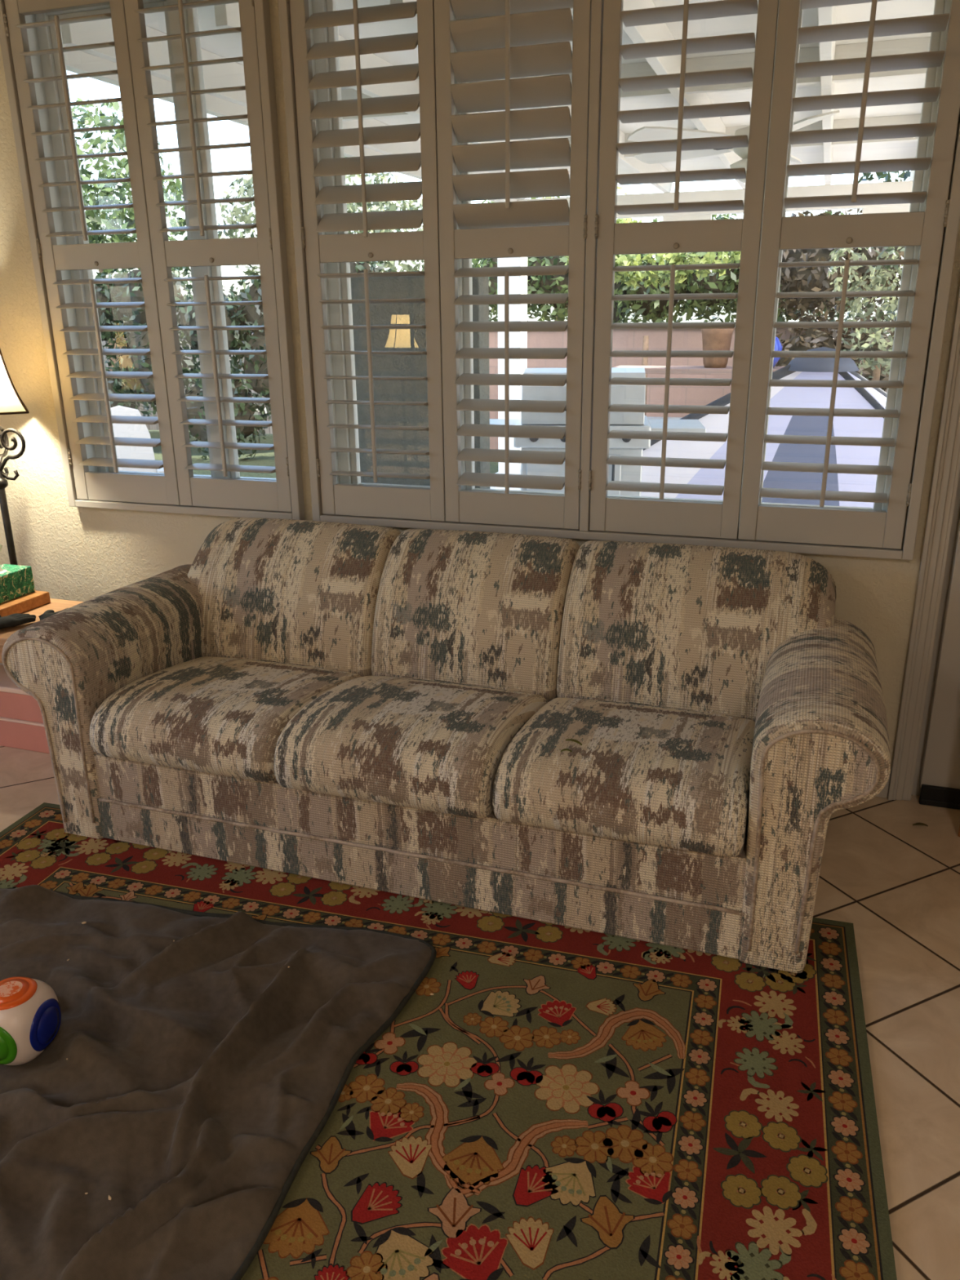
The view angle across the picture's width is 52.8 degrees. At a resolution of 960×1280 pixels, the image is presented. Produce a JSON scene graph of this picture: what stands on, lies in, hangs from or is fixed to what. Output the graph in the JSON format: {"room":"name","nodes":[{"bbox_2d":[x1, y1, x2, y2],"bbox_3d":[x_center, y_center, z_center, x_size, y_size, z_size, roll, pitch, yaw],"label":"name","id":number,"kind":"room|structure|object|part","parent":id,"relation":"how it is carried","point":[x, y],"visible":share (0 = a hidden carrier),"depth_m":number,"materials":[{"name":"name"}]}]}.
{"room":"living room","nodes":[
{"label":"living room","id":0,"kind":"room"},
{"bbox_2d":[148,430,274,450],"bbox_3d":[2.906,-6.207,23.174,50.000,0.100,26.600,6,20,18],"label":"ground","id":1,"kind":"structure","parent":0,"point":[153,433],"depth_m":12.98,"materials":[{"name":"grey concrete"}]},
{"bbox_2d":[71,94,191,385],"bbox_3d":[-5.040,-4.914,12.960,3.368,4.213,1.808,6,20,18],"label":"tree","id":2,"kind":"object","parent":1,"relation":"on","point":[95,219],"visible":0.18,"depth_m":12.08,"materials":[{"name":"green plant"}]},
{"bbox_3d":[-5.050,-5.754,12.673,3.368,2.438,1.808,6,20,18],"label":"crown","id":3,"kind":"part","parent":2,"relation":"part of","materials":[{"name":"green plant"}]},
{"bbox_2d":[102,288,272,434],"bbox_3d":[-5.043,-3.912,13.613,9.300,1.870,0.140,6,20,18],"label":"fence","id":4,"kind":"object","parent":1,"relation":"on","point":[150,427],"visible":0.05,"depth_m":13.40,"materials":[{"name":"grey wood"}]},
{"bbox_3d":[-3.063,-3.707,12.945,0.100,1.870,0.099,6,20,18],"label":"post","id":5,"kind":"part","parent":4,"relation":"part of","materials":[{"name":"grey wood"}]},
{"bbox_2d":[217,155,424,279],"bbox_3d":[-2.067,-5.051,13.629,3.330,3.961,1.859,6,20,18],"label":"tree","id":6,"kind":"object","parent":1,"relation":"on","point":[245,217],"visible":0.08,"depth_m":13.11,"materials":[{"name":"green leaf"},{"name":"bark"}]},
{"bbox_2d":[471,185,641,320],"bbox_3d":[1.098,-4.927,13.877,3.043,3.497,1.842,6,20,18],"label":"tree","id":7,"kind":"object","parent":1,"relation":"on","point":[623,220],"visible":0.02,"depth_m":13.24,"materials":[{"name":"green plant"}]},
{"bbox_3d":[1.090,-5.685,13.618,3.043,1.895,1.842,6,20,18],"label":"crown","id":8,"kind":"part","parent":7,"relation":"part of","materials":[{"name":"green plant"}]},
{"bbox_2d":[564,251,740,415],"bbox_3d":[1.767,-3.072,10.245,1.907,2.311,0.573,6,20,18],"label":"shrub","id":9,"kind":"object","parent":1,"relation":"on","point":[628,260],"visible":0.48,"depth_m":9.87,"materials":[{"name":"green plant"}]},
{"bbox_3d":[1.757,-3.901,9.962,1.907,0.559,0.573,6,20,18],"label":"crown","id":10,"kind":"part","parent":9,"relation":"part of","materials":[{"name":"green plant"}]},
{"bbox_2d":[471,210,858,323],"bbox_3d":[2.038,-3.610,11.310,4.638,2.636,0.817,6,20,18],"label":"ivy hedge","id":11,"kind":"object","parent":1,"relation":"on","point":[657,311],"visible":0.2,"depth_m":11.05,"materials":[{"name":"green plant"}]},
{"bbox_2d":[488,327,893,448],"bbox_3d":[5.847,-2.380,9.572,13.300,1.390,0.200,6,20,18],"label":"wall","id":12,"kind":"structure","parent":1,"relation":"on","point":[622,339],"depth_m":10.65,"materials":[{"name":"pink paint"}]},
{"bbox_2d":[774,208,905,392],"bbox_3d":[4.964,-2.904,9.148,4.532,2.635,0.696,6,20,18],"label":"hedge","id":13,"kind":"object","parent":1,"relation":"on","point":[796,279],"visible":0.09,"depth_m":9.43,"materials":[{"name":"green plant"}]},
{"bbox_2d":[847,170,910,321],"bbox_3d":[5.381,-4.321,11.428,2.127,3.833,1.467,6,20,18],"label":"tree","id":14,"kind":"object","parent":1,"relation":"on","point":[904,175],"visible":0.04,"depth_m":11.38,"materials":[{"name":"green plant"}]},
{"bbox_2d":[152,446,498,478],"bbox_3d":[-13.412,-2.080,11.606,27.050,0.120,7.190,6,20,18],"label":"ground","id":15,"kind":"structure","parent":0,"point":[262,458],"depth_m":10.86,"materials":[{"name":"grey concrete"}]},
{"bbox_2d":[111,405,164,472],"bbox_3d":[-2.198,-0.929,6.085,0.425,1.030,0.463,-8,20,-20],"label":"garden chair","id":16,"kind":"object","parent":15,"relation":"on","point":[120,430],"visible":0.05,"depth_m":6.16,"materials":[{"name":"white plastic"}]},
{"bbox_3d":[-2.008,-1.073,6.072,0.043,0.031,0.360,-8,20,-20],"label":"armrest","id":17,"kind":"part","parent":16,"relation":"part of","materials":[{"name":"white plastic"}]},
{"bbox_2d":[93,261,397,461],"bbox_3d":[-4.416,-3.192,11.095,7.660,2.328,0.749,6,20,18],"label":"hedge","id":18,"kind":"object","parent":15,"relation":"on","point":[235,315],"visible":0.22,"depth_m":10.56,"materials":[{"name":"green plant"}]},
{"bbox_2d":[0,745,959,1279],"bbox_3d":[-0.792,1.282,0.881,6.400,0.120,5.900,6,20,18],"label":"floor","id":19,"kind":"structure","parent":0,"point":[897,881],"depth_m":2.18,"materials":[{"name":"beige tile"}]},
{"bbox_2d":[0,664,49,753],"bbox_3d":[-1.665,0.235,3.429,0.825,0.234,0.180,6,20,18],"label":"storage chest","id":20,"kind":"object","parent":19,"relation":"on","point":[21,722],"visible":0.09,"depth_m":3.32,"materials":[{"name":"wood"}]},
{"bbox_3d":[-1.666,0.134,3.394,0.825,0.020,0.180,6,20,18],"label":"lid","id":21,"kind":"part","parent":20,"relation":"part of","materials":[{"name":"wood"}]},
{"bbox_2d":[0,598,83,663],"bbox_3d":[-1.671,0.125,3.401,1.000,0.460,0.416,6,20,18],"label":"side table","id":22,"kind":"object","parent":19,"relation":"on","point":[56,605],"visible":0.02,"depth_m":3.33,"materials":[{"name":"beige wood"}]},
{"bbox_2d":[0,348,29,564],"bbox_3d":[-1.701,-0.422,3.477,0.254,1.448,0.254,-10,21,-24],"label":"lamp","id":23,"kind":"object","parent":22,"relation":"on","point":[11,403],"visible":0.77,"depth_m":3.39,"materials":[{"name":"black metal"}]},
{"bbox_3d":[-1.707,-0.927,3.304,0.243,0.285,0.243,-10,21,-24],"label":"lamp shade","id":24,"kind":"part","parent":23,"relation":"part of","materials":[{"name":"beige fabric"}]},
{"bbox_3d":[-1.707,-0.927,3.304,0.254,0.293,0.254,-10,21,-24],"label":"shade trim","id":25,"kind":"part","parent":23,"relation":"part of","materials":[{"name":"fabric"}]},
{"bbox_2d":[0,613,35,629],"bbox_3d":[-1.557,-0.065,3.175,0.125,0.032,0.173,14,24,37],"label":"glove","id":26,"kind":"object","parent":22,"relation":"on","point":[13,620],"visible":1,"depth_m":3.16,"materials":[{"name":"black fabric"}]},
{"bbox_2d":[0,590,50,617],"bbox_3d":[-1.790,-0.140,3.406,0.480,0.040,0.230,6,20,18],"label":"wooden board","id":27,"kind":"object","parent":22,"relation":"on","point":[24,603],"visible":0.76,"depth_m":3.34,"materials":[{"name":"orange wood"}]},
{"bbox_2d":[0,544,35,603],"bbox_3d":[-1.670,-0.238,3.324,0.120,0.195,0.216,6,20,18],"label":"tissue box","id":28,"kind":"object","parent":27,"relation":"on","point":[15,580],"visible":1,"depth_m":3.35,"materials":[{"name":"green cardboard"}]},
{"bbox_2d":[38,608,67,620],"bbox_3d":[-1.396,-0.086,3.229,0.125,0.032,0.173,10,21,27],"label":"glove","id":29,"kind":"object","parent":22,"relation":"on","point":[47,613],"visible":0.27,"depth_m":3.18,"materials":[{"name":"black fabric"}]},
{"bbox_2d":[1,517,890,973],"bbox_3d":[-0.103,0.158,2.756,2.297,0.782,0.965,6,20,18],"label":"sofa","id":30,"kind":"object","parent":19,"relation":"on","point":[388,709],"visible":1,"depth_m":2.56,"materials":[{"name":"fabric"}]},
{"bbox_3d":[-1.075,0.145,3.030,0.286,0.622,0.756,6,20,18],"label":"arm","id":31,"kind":"part","parent":30,"relation":"part of","materials":[{"name":"fabric"}]},
{"bbox_2d":[88,656,361,782],"bbox_3d":[-0.705,0.188,2.794,0.574,0.175,0.602,6,20,18],"label":"seat cushion","id":32,"kind":"object","parent":30,"relation":"on","point":[224,719],"depth_m":2.60,"materials":[{"name":"fabric"}]},
{"bbox_2d":[187,517,401,676],"bbox_3d":[-0.607,-0.145,3.156,0.683,0.456,0.387,6,20,18],"label":"cushion","id":33,"kind":"object","parent":30,"relation":"on","point":[304,593],"depth_m":3.02,"materials":[{"name":"fabric"}]},
{"bbox_2d":[274,675,547,818],"bbox_3d":[-0.160,0.237,2.608,0.574,0.189,0.614,6,20,18],"label":"seat cushion","id":34,"kind":"object","parent":30,"relation":"on","point":[436,746],"depth_m":2.40,"materials":[{"name":"fabric"}]},
{"bbox_3d":[-0.099,0.330,2.822,1.784,0.136,0.872,6,20,18],"label":"seat rail","id":35,"kind":"part","parent":30,"relation":"part of","materials":[{"name":"fabric"}]},
{"bbox_2d":[371,528,580,702],"bbox_3d":[-0.008,-0.085,2.960,0.580,0.456,0.387,6,20,18],"label":"cushion","id":36,"kind":"object","parent":30,"relation":"on","point":[486,609],"depth_m":2.84,"materials":[{"name":"fabric"}]},
{"bbox_2d":[560,748,572,751],"bbox_3d":[0.200,0.256,2.237,0.026,0.007,0.009,1,19,4],"label":"leaf","id":37,"kind":"object","parent":30,"relation":"on","point":[564,749],"visible":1,"depth_m":2.24,"materials":[{"name":"green plant"}]},
{"bbox_2d":[565,738,582,745],"bbox_3d":[0.221,0.239,2.277,0.046,0.007,0.011,14,24,37],"label":"leaf","id":38,"kind":"object","parent":30,"relation":"on","point":[571,740],"visible":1,"depth_m":2.28,"materials":[{"name":"green plant"}]},
{"bbox_2d":[492,697,755,857],"bbox_3d":[0.390,0.296,2.434,0.578,0.179,0.606,6,20,18],"label":"seat cushion","id":39,"kind":"object","parent":30,"relation":"on","point":[668,775],"depth_m":2.23,"materials":[{"name":"fabric"}]},
{"bbox_2d":[556,540,836,721],"bbox_3d":[0.615,-0.023,2.757,0.732,0.456,0.387,6,20,18],"label":"cushion","id":40,"kind":"object","parent":30,"relation":"on","point":[685,627],"depth_m":2.65,"materials":[{"name":"fabric"}]},
{"bbox_3d":[0.828,0.336,2.409,0.286,0.622,0.756,6,20,18],"label":"arm","id":41,"kind":"part","parent":30,"relation":"part of","materials":[{"name":"fabric"}]},
{"bbox_2d":[0,802,897,1279],"bbox_3d":[-0.684,1.123,1.143,2.340,0.011,3.350,5,20,16],"label":"area rug","id":42,"kind":"object","parent":19,"relation":"on","point":[563,1102],"visible":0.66,"depth_m":1.82,"materials":[{"name":"fabric"}]},
{"bbox_2d":[0,884,436,1279],"bbox_3d":[-0.997,0.831,1.852,1.451,0.087,1.428,6,20,18],"label":"fleece blanket","id":43,"kind":"object","parent":42,"relation":"on","point":[202,1071],"visible":0.96,"depth_m":1.86,"materials":[{"name":"grey fabric"}]},
{"bbox_2d":[0,976,61,1065],"bbox_3d":[-0.924,0.755,1.924,0.154,0.151,0.154,3,19,10],"label":"ball","id":44,"kind":"object","parent":43,"relation":"on","point":[30,1012],"visible":1,"depth_m":1.88,"materials":[{"name":"white plastic"}]},
{"bbox_2d":[912,822,928,826],"bbox_3d":[1.275,0.535,2.799,0.042,0.007,0.016,2,19,7],"label":"leaf","id":45,"kind":"object","parent":19,"relation":"on","point":[915,824],"visible":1,"depth_m":2.80,"materials":[{"name":"plant"}]},
{"bbox_2d":[0,0,959,777],"bbox_3d":[0.118,-0.961,2.980,6.400,2.750,0.170,6,20,18],"label":"wall","id":46,"kind":"structure","parent":0,"point":[73,553],"depth_m":3.47,"materials":[{"name":"paint"}]},
{"bbox_2d":[3,0,180,505],"bbox_3d":[-1.292,-1.279,3.260,0.453,1.639,0.100,6,20,18],"label":"shutter panel","id":47,"kind":"object","parent":46,"relation":"attached to","point":[89,485],"visible":1,"depth_m":3.26,"materials":[{"name":"white paint"}]},
{"bbox_3d":[-1.295,-2.017,3.014,0.346,0.085,0.026,6,20,18],"label":"rail","id":48,"kind":"part","parent":47,"relation":"part of","materials":[{"name":"white paint"}]},
{"bbox_3d":[-1.308,-1.626,3.096,0.012,0.645,0.011,6,20,18],"label":"tilt rod","id":49,"kind":"part","parent":47,"relation":"part of","materials":[{"name":"white paint"}]},
{"bbox_3d":[-1.287,-1.293,3.261,0.346,0.080,0.026,6,20,18],"label":"rail","id":50,"kind":"part","parent":47,"relation":"part of","materials":[{"name":"white paint"}]},
{"bbox_3d":[-1.300,-0.902,3.343,0.012,0.645,0.011,6,20,18],"label":"tilt rod","id":51,"kind":"part","parent":47,"relation":"part of","materials":[{"name":"white paint"}]},
{"bbox_3d":[-1.279,-0.554,3.514,0.346,0.101,0.026,6,20,18],"label":"rail","id":52,"kind":"part","parent":47,"relation":"part of","materials":[{"name":"white paint"}]},
{"bbox_2d":[24,0,276,480],"bbox_3d":[-1.046,-1.285,3.269,0.867,1.600,0.134,6,20,18],"label":"window","id":53,"kind":"structure","parent":46,"relation":"in","point":[46,65],"depth_m":3.28,"materials":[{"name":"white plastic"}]},
{"bbox_3d":[-1.180,-1.311,3.350,0.468,1.510,0.030,6,20,18],"label":"sash","id":54,"kind":"part","parent":53,"relation":"part of","materials":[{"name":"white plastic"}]},
{"bbox_3d":[-0.784,-1.271,3.221,0.249,1.510,0.030,6,20,18],"label":"sash","id":55,"kind":"part","parent":53,"relation":"part of","materials":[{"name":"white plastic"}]},
{"bbox_2d":[0,0,305,519],"bbox_3d":[-1.073,-1.260,3.190,0.966,1.699,0.040,6,20,18],"label":"trim","id":56,"kind":"structure","parent":46,"relation":"attached to","point":[262,12],"depth_m":3.18,"materials":[{"name":"white paint"}]},
{"bbox_3d":[-1.065,-0.468,3.460,0.908,0.025,0.040,6,20,18],"label":"sill","id":57,"kind":"part","parent":56,"relation":"part of","materials":[{"name":"white paint"}]},
{"bbox_2d":[124,0,292,511],"bbox_3d":[-0.860,-1.236,3.119,0.455,1.639,0.101,6,20,18],"label":"shutter panel","id":58,"kind":"object","parent":46,"relation":"attached to","point":[204,491],"visible":1,"depth_m":3.12,"materials":[{"name":"white paint"}]},
{"bbox_3d":[-0.881,-1.583,2.957,0.012,0.645,0.011,6,20,18],"label":"tilt rod","id":59,"kind":"part","parent":58,"relation":"part of","materials":[{"name":"white paint"}]},
{"bbox_3d":[-0.861,-1.250,3.122,0.346,0.080,0.026,6,20,18],"label":"rail","id":60,"kind":"part","parent":58,"relation":"part of","materials":[{"name":"white paint"}]},
{"bbox_3d":[-0.873,-0.864,3.202,0.012,0.645,0.011,6,20,18],"label":"tilt rod","id":61,"kind":"part","parent":58,"relation":"part of","materials":[{"name":"white paint"}]},
{"bbox_3d":[-0.852,-0.511,3.375,0.346,0.101,0.026,6,20,18],"label":"rail","id":62,"kind":"part","parent":58,"relation":"part of","materials":[{"name":"white paint"}]},
{"bbox_2d":[286,0,445,521],"bbox_3d":[-0.334,-1.183,2.947,0.449,1.639,0.101,6,20,18],"label":"shutter panel","id":63,"kind":"object","parent":46,"relation":"attached to","point":[352,500],"visible":1,"depth_m":2.91,"materials":[{"name":"white paint"}]},
{"bbox_3d":[-0.346,-1.514,2.798,0.012,0.645,0.011,6,20,18],"label":"tilt rod","id":64,"kind":"part","parent":63,"relation":"part of","materials":[{"name":"white paint"}]},
{"bbox_3d":[-0.341,-0.815,3.026,0.012,0.645,0.011,6,20,18],"label":"tilt rod","id":65,"kind":"part","parent":63,"relation":"part of","materials":[{"name":"white paint"}]},
{"bbox_3d":[-0.329,-1.197,2.948,0.346,0.080,0.026,6,20,18],"label":"rail","id":66,"kind":"part","parent":63,"relation":"part of","materials":[{"name":"white paint"}]},
{"bbox_3d":[-0.320,-0.458,3.201,0.346,0.101,0.026,6,20,18],"label":"rail","id":67,"kind":"part","parent":63,"relation":"part of","materials":[{"name":"white paint"}]},
{"bbox_2d":[0,662,890,797],"bbox_3d":[-0.829,0.232,3.632,4.391,0.090,0.014,6,20,18],"label":"baseboard","id":68,"kind":"structure","parent":46,"relation":"attached to","point":[883,793],"depth_m":2.96,"materials":[{"name":"white paint"}]},
{"bbox_2d":[434,0,591,529],"bbox_3d":[0.093,-1.140,2.807,0.447,1.639,0.097,6,20,18],"label":"shutter panel","id":69,"kind":"object","parent":46,"relation":"attached to","point":[497,40],"visible":0.99,"depth_m":2.77,"materials":[{"name":"white paint"}]},
{"bbox_3d":[0.081,-0.759,2.896,0.012,0.645,0.011,6,20,18],"label":"tilt rod","id":70,"kind":"part","parent":69,"relation":"part of","materials":[{"name":"white paint"}]},
{"bbox_3d":[0.075,-1.530,2.643,0.012,0.645,0.011,6,20,18],"label":"tilt rod","id":71,"kind":"part","parent":69,"relation":"part of","materials":[{"name":"white paint"}]},
{"bbox_3d":[0.093,-1.155,2.811,0.346,0.080,0.026,6,20,18],"label":"rail","id":72,"kind":"part","parent":69,"relation":"part of","materials":[{"name":"white paint"}]},
{"bbox_3d":[0.101,-0.415,3.063,0.346,0.101,0.026,6,20,18],"label":"rail","id":73,"kind":"part","parent":69,"relation":"part of","materials":[{"name":"white paint"}]},
{"bbox_2d":[277,0,959,559],"bbox_3d":[0.318,-1.121,2.735,1.879,1.699,0.040,6,20,18],"label":"trim","id":74,"kind":"structure","parent":46,"relation":"attached to","point":[951,230],"depth_m":2.82,"materials":[{"name":"white paint"}]},
{"bbox_3d":[0.317,-1.119,2.740,0.028,1.644,0.034,6,20,18],"label":"post","id":75,"kind":"part","parent":74,"relation":"part of","materials":[{"name":"white paint"}]},
{"bbox_3d":[0.327,-0.329,3.006,1.821,0.025,0.040,6,20,18],"label":"frame sill","id":76,"kind":"part","parent":74,"relation":"part of","materials":[{"name":"white paint"}]},
{"bbox_2d":[308,0,951,530],"bbox_3d":[0.347,-1.145,2.815,1.790,1.600,0.134,6,20,18],"label":"window","id":77,"kind":"structure","parent":46,"relation":"in","point":[336,288],"depth_m":2.96,"materials":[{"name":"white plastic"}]},
{"bbox_3d":[-0.276,-1.220,3.055,0.358,1.510,0.030,6,20,18],"label":"sash","id":78,"kind":"part","parent":77,"relation":"part of","materials":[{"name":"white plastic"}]},
{"bbox_3d":[0.358,-1.157,2.848,0.862,1.510,0.030,6,20,18],"label":"sash","id":79,"kind":"part","parent":77,"relation":"part of","materials":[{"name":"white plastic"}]},
{"bbox_3d":[0.993,-1.093,2.641,0.360,1.510,0.030,6,20,18],"label":"sash","id":80,"kind":"part","parent":77,"relation":"part of","materials":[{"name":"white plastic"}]},
{"bbox_2d":[587,0,778,538],"bbox_3d":[0.538,-1.096,2.662,0.450,1.639,0.101,6,20,18],"label":"shutter panel","id":81,"kind":"object","parent":46,"relation":"attached to","point":[646,516],"visible":1,"depth_m":2.66,"materials":[{"name":"white paint"}]},
{"bbox_3d":[0.552,-0.370,2.916,0.346,0.101,0.026,6,20,18],"label":"rail","id":82,"kind":"part","parent":81,"relation":"part of","materials":[{"name":"white paint"}]},
{"bbox_3d":[0.531,-0.720,2.744,0.012,0.645,0.011,6,20,18],"label":"tilt rod","id":83,"kind":"part","parent":81,"relation":"part of","materials":[{"name":"white paint"}]},
{"bbox_3d":[0.544,-1.110,2.664,0.346,0.080,0.026,6,20,18],"label":"rail","id":84,"kind":"part","parent":81,"relation":"part of","materials":[{"name":"white paint"}]},
{"bbox_3d":[0.523,-1.458,2.493,0.012,0.645,0.011,6,20,18],"label":"tilt rod","id":85,"kind":"part","parent":81,"relation":"part of","materials":[{"name":"white paint"}]},
{"bbox_2d":[737,0,959,549],"bbox_3d":[0.968,-1.053,2.522,0.451,1.639,0.101,6,20,18],"label":"shutter panel","id":86,"kind":"object","parent":46,"relation":"attached to","point":[925,229],"visible":1,"depth_m":2.53,"materials":[{"name":"white paint"}]},
{"bbox_3d":[0.975,-0.328,2.778,0.346,0.101,0.026,6,20,18],"label":"rail","id":87,"kind":"part","parent":86,"relation":"part of","materials":[{"name":"white paint"}]},
{"bbox_3d":[0.954,-0.678,2.606,0.012,0.645,0.011,6,20,18],"label":"tilt rod","id":88,"kind":"part","parent":86,"relation":"part of","materials":[{"name":"white paint"}]},
{"bbox_3d":[0.967,-1.067,2.525,0.346,0.080,0.026,6,20,18],"label":"rail","id":89,"kind":"part","parent":86,"relation":"part of","materials":[{"name":"white paint"}]},
{"bbox_3d":[0.946,-1.416,2.354,0.012,0.645,0.011,6,20,18],"label":"tilt rod","id":90,"kind":"part","parent":86,"relation":"part of","materials":[{"name":"white paint"}]},
{"bbox_2d":[887,282,959,800],"bbox_3d":[1.743,-0.475,2.477,1.054,2.120,0.071,6,20,18],"label":"trim","id":91,"kind":"structure","parent":46,"relation":"attached to","point":[946,470],"depth_m":2.73,"materials":[{"name":"white paint"}]},
{"bbox_2d":[911,472,959,809],"bbox_3d":[1.754,-0.457,2.516,0.921,2.059,0.236,6,20,18],"label":"door","id":92,"kind":"structure","parent":46,"relation":"in","point":[936,780],"depth_m":2.83,"materials":[{"name":"white paint"}]},
{"bbox_3d":[3.622,-0.382,6.040,8.950,0.100,7.190,6,20,18],"label":"floor","id":93,"kind":"structure","parent":0,"visible":0},
{"bbox_2d":[350,275,489,488],"bbox_3d":[-0.268,-0.773,4.476,0.620,1.735,0.140,6,20,18],"label":"wall","id":94,"kind":"structure","parent":93,"relation":"on","point":[406,286],"depth_m":4.29,"materials":[{"name":"grey paint"}]},
{"bbox_2d":[60,0,934,490],"bbox_3d":[2.601,-1.513,5.163,6.955,2.630,5.660,6,20,18],"label":"patio cover","id":95,"kind":"object","parent":93,"relation":"on","point":[224,46],"visible":0.25,"depth_m":4.22,"materials":[{"name":"white paint"}]},
{"bbox_3d":[0.301,-1.475,8.947,0.270,0.160,0.270,6,20,18],"label":"post","id":96,"kind":"part","parent":95,"relation":"part of","materials":[{"name":"white paint"}]},
{"bbox_3d":[0.289,-2.478,8.605,0.210,2.279,0.210,6,20,18],"label":"post","id":97,"kind":"part","parent":95,"relation":"part of","materials":[{"name":"white paint"}]},
{"bbox_2d":[627,110,915,182],"bbox_3d":[1.296,-2.227,4.419,1.277,0.709,1.282,6,20,18],"label":"ceiling fan","id":98,"kind":"object","parent":95,"relation":"hanging from","point":[645,133],"visible":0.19,"depth_m":4.25,"materials":[{"name":"white paint"}]},
{"bbox_3d":[0.880,-2.199,4.226,0.500,0.039,0.148,-9,21,-24],"label":"blade","id":99,"kind":"part","parent":98,"relation":"part of","materials":[{"name":"white paint"}]},
{"bbox_3d":[0.973,-2.357,4.685,0.148,0.039,0.500,-17,25,-40],"label":"blade","id":100,"kind":"part","parent":98,"relation":"part of","materials":[{"name":"white paint"}]},
{"bbox_3d":[1.261,-2.147,4.433,0.230,0.099,0.230,6,20,18],"label":"lamp shade","id":101,"kind":"part","parent":98,"relation":"part of","materials":[{"name":"white glass"}]},
{"bbox_3d":[1.462,-2.381,4.741,0.148,0.039,0.500,10,21,27],"label":"blade","id":102,"kind":"part","parent":98,"relation":"part of","materials":[{"name":"white paint"}]},
{"bbox_3d":[1.312,-2.126,3.999,0.148,0.039,0.500,-3,19,-7],"label":"blade","id":103,"kind":"part","parent":98,"relation":"part of","materials":[{"name":"white paint"}]},
{"bbox_3d":[1.672,-2.239,4.318,0.500,0.039,0.148,3,19,10],"label":"blade","id":104,"kind":"part","parent":98,"relation":"part of","materials":[{"name":"white paint"}]},
{"bbox_2d":[489,367,706,496],"bbox_3d":[0.624,-1.051,6.024,1.460,1.239,0.647,2,19,7],"label":"barbecue grill","id":105,"kind":"object","parent":93,"relation":"on","point":[620,393],"visible":0.22,"depth_m":5.70,"materials":[{"name":"metal"}]},
{"bbox_2d":[489,418,519,425],"bbox_3d":[0.067,-1.335,6.023,0.338,0.030,0.500,2,19,7],"label":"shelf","id":106,"kind":"object","parent":105,"relation":"attached to","point":[492,421],"depth_m":6.09,"materials":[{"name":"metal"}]},
{"bbox_3d":[0.317,-1.191,5.687,0.056,0.056,0.022,2,19,7],"label":"knob","id":107,"kind":"part","parent":105,"relation":"part of","materials":[{"name":"black plastic"}]},
{"bbox_3d":[0.435,-0.809,5.849,0.310,0.620,0.016,2,19,7],"label":"door","id":108,"kind":"part","parent":105,"relation":"part of","materials":[{"name":"metal"}]},
{"bbox_3d":[0.495,-1.186,5.666,0.056,0.056,0.022,2,19,7],"label":"knob","id":109,"kind":"part","parent":105,"relation":"part of","materials":[{"name":"black plastic"}]},
{"bbox_3d":[0.633,-1.287,5.957,0.800,0.130,0.620,2,19,7],"label":"control panel","id":110,"kind":"part","parent":105,"relation":"part of","materials":[{"name":"metal"}]},
{"bbox_3d":[0.631,-1.499,5.889,0.720,0.305,0.570,2,19,7],"label":"lid","id":111,"kind":"part","parent":105,"relation":"part of","materials":[{"name":"metal"}]},
{"bbox_3d":[0.787,-0.989,5.714,0.015,0.120,0.015,-6,20,-15],"label":"handle","id":112,"kind":"part","parent":105,"relation":"part of","materials":[{"name":"silver metal"}]},
{"bbox_3d":[0.684,-0.802,5.820,0.310,0.620,0.016,2,19,7],"label":"door","id":113,"kind":"part","parent":105,"relation":"part of","materials":[{"name":"metal"}]},
{"bbox_3d":[0.853,-1.176,5.625,0.056,0.056,0.022,2,19,7],"label":"knob","id":114,"kind":"part","parent":105,"relation":"part of","materials":[{"name":"black plastic"}]},
{"bbox_2d":[648,419,706,432],"bbox_3d":[1.191,-1.302,5.891,0.318,0.030,0.500,2,19,7],"label":"shelf","id":115,"kind":"object","parent":105,"relation":"attached to","point":[673,425],"depth_m":5.78,"materials":[{"name":"metal"}]},
{"bbox_2d":[614,365,783,419],"bbox_3d":[2.148,-2.138,9.482,1.700,1.030,0.500,6,20,18],"label":"bench","id":116,"kind":"object","parent":93,"relation":"on","point":[693,370],"visible":0.14,"depth_m":9.18,"materials":[{"name":"pink painted stucco"}]},
{"bbox_2d":[646,416,682,419],"bbox_3d":[2.148,-2.138,9.482,1.640,0.030,0.440,6,20,18],"label":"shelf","id":117,"kind":"object","parent":116,"relation":"attached to","point":[648,418],"depth_m":9.68,"materials":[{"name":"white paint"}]},
{"bbox_2d":[701,328,733,368],"bbox_3d":[2.248,-2.779,9.202,0.310,0.360,0.310,6,20,18],"label":"planter","id":118,"kind":"object","parent":116,"relation":"on","point":[712,339],"visible":0.85,"depth_m":9.09,"materials":[{"name":"orange ceramic"}]},
{"bbox_2d":[773,336,782,368],"bbox_3d":[2.651,-2.723,9.064,0.350,0.335,0.350,6,20,18],"label":"glazed pot","id":119,"kind":"object","parent":116,"relation":"on","point":[778,346],"visible":0.06,"depth_m":8.95,"materials":[{"name":"blue ceramic"}]},
{"bbox_2d":[640,346,887,508],"bbox_3d":[2.077,-1.371,6.837,3.589,1.350,1.988,6,20,18],"label":"patio umbrella","id":120,"kind":"object","parent":93,"relation":"on","point":[798,368],"visible":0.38,"depth_m":6.35,"materials":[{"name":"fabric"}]},
{"bbox_3d":[3.044,-1.274,6.646,1.258,1.269,1.981,10,21,28],"label":"panel","id":121,"kind":"part","parent":120,"relation":"part of","materials":[{"name":"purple fabric"}]},
{"bbox_2d":[826,246,904,380],"bbox_3d":[3.523,-2.487,8.524,1.066,2.279,0.613,6,20,18],"label":"shrub","id":122,"kind":"object","parent":93,"relation":"on","point":[881,278],"visible":0.4,"depth_m":8.35,"materials":[{"name":"green plant"}]}
]}

